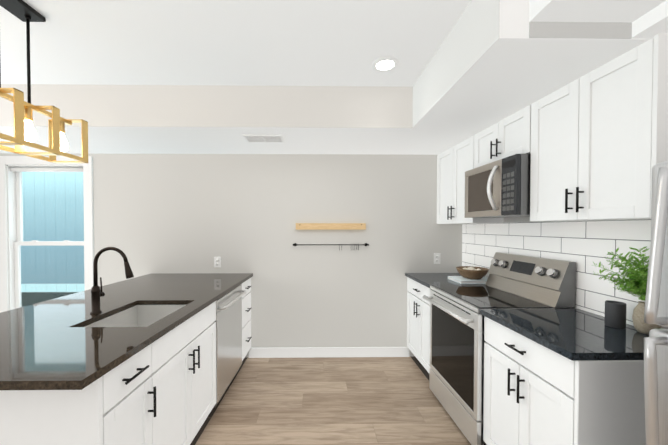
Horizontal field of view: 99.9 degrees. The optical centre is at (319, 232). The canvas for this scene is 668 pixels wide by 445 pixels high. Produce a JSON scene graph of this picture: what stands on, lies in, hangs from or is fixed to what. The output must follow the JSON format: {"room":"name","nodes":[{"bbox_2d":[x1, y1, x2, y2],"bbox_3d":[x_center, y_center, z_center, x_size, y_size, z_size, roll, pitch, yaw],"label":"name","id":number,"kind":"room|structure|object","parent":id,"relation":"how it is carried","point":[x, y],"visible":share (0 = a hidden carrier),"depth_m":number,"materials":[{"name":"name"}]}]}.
{"room":"kitchen","nodes":[
{"label":"kitchen","id":0,"kind":"room"},
{"bbox_2d":[0,153,461,356],"bbox_3d":[-0.940,0.096,3.082,5.237,2.520,0.120,0,1,-1],"label":"wall","id":1,"kind":"structure","parent":0,"point":[188,213],"depth_m":3.03,"materials":[{"name":"grey paint"}]},
{"bbox_2d":[0,156,93,312],"bbox_3d":[-2.916,0.125,3.025,1.024,1.864,0.155,0,1,-1],"label":"window","id":2,"kind":"structure","parent":1,"relation":"in","point":[12,169],"depth_m":3.00,"materials":[{"name":"white paint"}]},
{"bbox_2d":[214,257,220,267],"bbox_3d":[-1.100,0.321,3.018,0.072,0.116,0.009,0,1,-1],"label":"electrical outlet plate","id":3,"kind":"object","parent":1,"relation":"attached to","point":[217,262],"visible":1,"depth_m":3.02,"materials":[{"name":"white plastic"}]},
{"bbox_2d":[249,347,408,357],"bbox_3d":[-1.229,1.303,3.029,4.414,0.108,0.016,0,1,-1],"label":"baseboard","id":4,"kind":"structure","parent":1,"relation":"attached to","point":[294,352],"depth_m":3.04,"materials":[{"name":"white paint"}]},
{"bbox_2d":[293,243,368,249],"bbox_3d":[0.119,0.154,3.005,0.819,0.074,0.060,0,1,-1],"label":"hooks","id":5,"kind":"object","parent":1,"relation":"attached to","point":[295,244],"visible":0.96,"depth_m":3.00,"materials":[{"name":"black metal"}]},
{"bbox_2d":[296,223,365,229],"bbox_3d":[0.119,-0.063,3.010,0.749,0.068,0.044,0,1,-1],"label":"shelf","id":6,"kind":"object","parent":1,"relation":"attached to","point":[330,226],"visible":0.98,"depth_m":2.99,"materials":[{"name":"brown wood"}]},
{"bbox_2d":[434,253,439,263],"bbox_3d":[1.276,0.285,3.047,0.072,0.116,0.009,0,1,-1],"label":"electrical outlet plate","id":7,"kind":"object","parent":1,"relation":"attached to","point":[436,258],"visible":1,"depth_m":3.04,"materials":[{"name":"white plastic"}]},
{"bbox_2d":[0,0,471,86],"bbox_3d":[-0.906,-1.171,0.361,5.237,0.100,5.520,0,1,-1],"label":"ceiling","id":8,"kind":"structure","parent":0,"point":[235,42],"depth_m":1.68,"materials":[{"name":"white paint"}]},
{"bbox_2d":[0,0,87,162],"bbox_3d":[-1.510,-0.773,1.166,0.208,0.719,1.091,0,1,-1],"label":"pendant light","id":9,"kind":"object","parent":8,"relation":"hanging from","point":[25,133],"visible":1,"depth_m":1.46,"materials":[{"name":"gold metal"}]},
{"bbox_2d":[372,56,398,71],"bbox_3d":[0.446,-1.140,1.911,0.180,0.009,0.180,0,1,-1],"label":"recessed light","id":10,"kind":"object","parent":8,"relation":"in","point":[385,64],"visible":1,"depth_m":1.91,"materials":[{"name":"white paint"}]},
{"bbox_2d":[195,356,470,444],"bbox_3d":[-0.906,1.429,0.403,5.237,0.060,5.520,0,1,-1],"label":"floor","id":11,"kind":"structure","parent":0,"point":[339,401],"depth_m":2.21,"materials":[{"name":"brown wood"}]},
{"bbox_2d":[0,334,171,444],"bbox_3d":[-1.051,0.945,1.160,0.669,0.884,0.285,0,1,-1],"label":"base cabinet","id":12,"kind":"object","parent":11,"relation":"on","point":[161,390],"depth_m":1.03,"materials":[{"name":"white paint"}]},
{"bbox_2d":[166,301,215,444],"bbox_3d":[-1.058,0.937,1.682,0.669,0.884,0.759,0,1,-1],"label":"base cabinet","id":13,"kind":"object","parent":11,"relation":"on","point":[192,344],"depth_m":1.70,"materials":[{"name":"white paint"}]},
{"bbox_2d":[207,284,245,417],"bbox_3d":[-1.019,0.933,2.372,0.672,0.870,0.608,0,1,-1],"label":"dishwasher","id":14,"kind":"object","parent":11,"relation":"on","point":[228,321],"visible":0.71,"depth_m":2.28,"materials":[{"name":"silver metal"}]},
{"bbox_2d":[236,282,243,373],"bbox_3d":[-1.066,0.926,2.371,0.669,0.884,0.619,0,1,-1],"label":"base cabinet","id":15,"kind":"object","parent":11,"relation":"on","point":[243,282],"depth_m":2.75,"materials":[{"name":"white paint"}]},
{"bbox_2d":[244,278,251,362],"bbox_3d":[-1.072,0.918,2.854,0.669,0.884,0.348,0,1,-1],"label":"base cabinet","id":16,"kind":"object","parent":11,"relation":"on","point":[247,284],"depth_m":2.89,"materials":[{"name":"white paint"}]},
{"bbox_2d":[0,273,252,389],"bbox_3d":[-1.289,0.576,1.958,1.169,0.234,2.125,0,1,-1],"label":"countertop","id":17,"kind":"structure","parent":16,"relation":"on","point":[69,342],"depth_m":1.41,"materials":[{"name":"brown stone"}]},
{"bbox_2d":[90,247,133,313],"bbox_3d":[-1.196,0.273,1.631,0.243,0.380,0.085,0,1,-1],"label":"faucet","id":18,"kind":"object","parent":17,"relation":"on","point":[97,293],"visible":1,"depth_m":1.61,"materials":[{"name":"black metal"}]},
{"bbox_2d":[407,277,429,379],"bbox_3d":[1.232,0.920,2.731,0.557,0.884,0.654,0,1,-1],"label":"base cabinet","id":19,"kind":"object","parent":11,"relation":"on","point":[418,308],"depth_m":2.72,"materials":[{"name":"white paint"}]},
{"bbox_2d":[405,273,648,360],"bbox_3d":[1.251,0.472,2.076,0.622,0.030,1.948,0,1,-1],"label":"countertop","id":20,"kind":"structure","parent":19,"relation":"on","point":[575,334],"depth_m":1.34,"materials":[{"name":"black stone"}]},
{"bbox_2d":[448,276,487,283],"bbox_3d":[1.387,0.435,2.568,0.317,0.028,0.245,0,1,-1],"label":"books","id":21,"kind":"object","parent":20,"relation":"on","point":[462,280],"visible":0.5,"depth_m":2.49,"materials":[{"name":"white paper"}]},
{"bbox_2d":[456,266,488,278],"bbox_3d":[1.393,0.369,2.565,0.264,0.103,0.264,0,1,-1],"label":"decorative bowl","id":22,"kind":"object","parent":21,"relation":"on","point":[469,272],"visible":1,"depth_m":2.49,"materials":[{"name":"brown wood"}]},
{"bbox_2d":[604,300,625,328],"bbox_3d":[1.468,0.407,1.393,0.074,0.120,0.074,0,1,-1],"label":"canister","id":23,"kind":"object","parent":20,"relation":"on","point":[615,314],"visible":1,"depth_m":1.37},
{"bbox_2d":[591,246,660,334],"bbox_3d":[1.440,0.266,1.308,0.275,0.405,0.156,0,1,-1],"label":"potted plant","id":24,"kind":"object","parent":20,"relation":"on","point":[636,283],"visible":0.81,"depth_m":1.30,"materials":[{"name":"green plant"}]},
{"bbox_2d":[423,252,575,444],"bbox_3d":[1.213,0.774,2.051,0.681,1.197,0.682,0,1,-1],"label":"range","id":25,"kind":"object","parent":11,"relation":"on","point":[456,374],"visible":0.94,"depth_m":1.92,"materials":[{"name":"silver metal"}]},
{"bbox_2d":[483,316,645,444],"bbox_3d":[1.281,0.941,1.404,0.572,0.884,0.600,0,1,-1],"label":"base cabinet","id":26,"kind":"object","parent":11,"relation":"on","point":[535,393],"depth_m":1.21,"materials":[{"name":"white paint"}]},
{"bbox_2d":[644,161,667,444],"bbox_3d":[1.273,0.595,0.554,0.622,1.603,0.655,0,1,-1],"label":"refrigerator","id":27,"kind":"object","parent":11,"relation":"on","point":[656,370],"visible":1,"depth_m":0.82,"materials":[{"name":"silver metal"}]},
{"bbox_2d":[0,0,667,154],"bbox_3d":[-0.906,-0.959,0.365,4.997,0.324,5.280,0,1,-1],"label":"ceiling","id":28,"kind":"structure","parent":0,"point":[491,62],"depth_m":2.19,"materials":[{"name":"white paint"}]},
{"bbox_2d":[242,135,283,141],"bbox_3d":[-0.490,-0.825,2.472,0.335,0.009,0.185,0,1,-1],"label":"ceiling vent","id":29,"kind":"object","parent":28,"relation":"in","point":[263,138],"visible":1,"depth_m":2.47,"materials":[{"name":"white metal"}]},
{"bbox_2d":[503,217,532,222],"bbox_3d":[1.653,0.139,0.354,0.120,2.520,5.400,0,1,-1],"label":"wall","id":30,"kind":"structure","parent":0,"point":[519,219],"depth_m":2.23,"materials":[{"name":"grey paint"}]},
{"bbox_2d":[437,136,503,223],"bbox_3d":[1.432,-0.457,2.711,0.320,0.749,0.654,0,1,-1],"label":"upper cabinet","id":31,"kind":"object","parent":30,"relation":"attached to","point":[452,164],"depth_m":2.68,"materials":[{"name":"white paint"}]},
{"bbox_2d":[473,106,528,168],"bbox_3d":[1.468,-0.667,2.083,0.317,0.308,0.587,0,1,-1],"label":"upper cabinet","id":32,"kind":"object","parent":30,"relation":"attached to","point":[509,136],"depth_m":2.03,"materials":[{"name":"white paint"}]},
{"bbox_2d":[464,154,530,217],"bbox_3d":[1.397,-0.312,2.087,0.439,0.391,0.579,0,1,-1],"label":"microwave","id":33,"kind":"object","parent":32,"relation":"attached to","point":[500,188],"visible":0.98,"depth_m":1.95,"materials":[{"name":"silver metal"}]},
{"bbox_2d":[462,219,667,328],"bbox_3d":[1.569,0.206,1.989,0.008,0.565,2.130,0,1,-1],"label":"tile backsplash","id":34,"kind":"structure","parent":30,"relation":"attached to","point":[584,245],"depth_m":1.69,"materials":[{"name":"white tile"}]},
{"bbox_2d":[529,34,667,221],"bbox_3d":[1.504,-0.437,1.468,0.319,0.749,0.641,0,1,-1],"label":"upper cabinet","id":35,"kind":"object","parent":30,"relation":"attached to","point":[594,143],"depth_m":1.35,"materials":[{"name":"white paint"}]},
{"label":"outside","id":36,"kind":"structure","parent":0,"visible":0},
{"bbox_2d":[21,172,84,306],"bbox_3d":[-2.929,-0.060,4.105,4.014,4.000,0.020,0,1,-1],"label":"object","id":37,"kind":"structure","parent":36,"point":[64,182],"depth_m":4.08,"materials":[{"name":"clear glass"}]}
]}

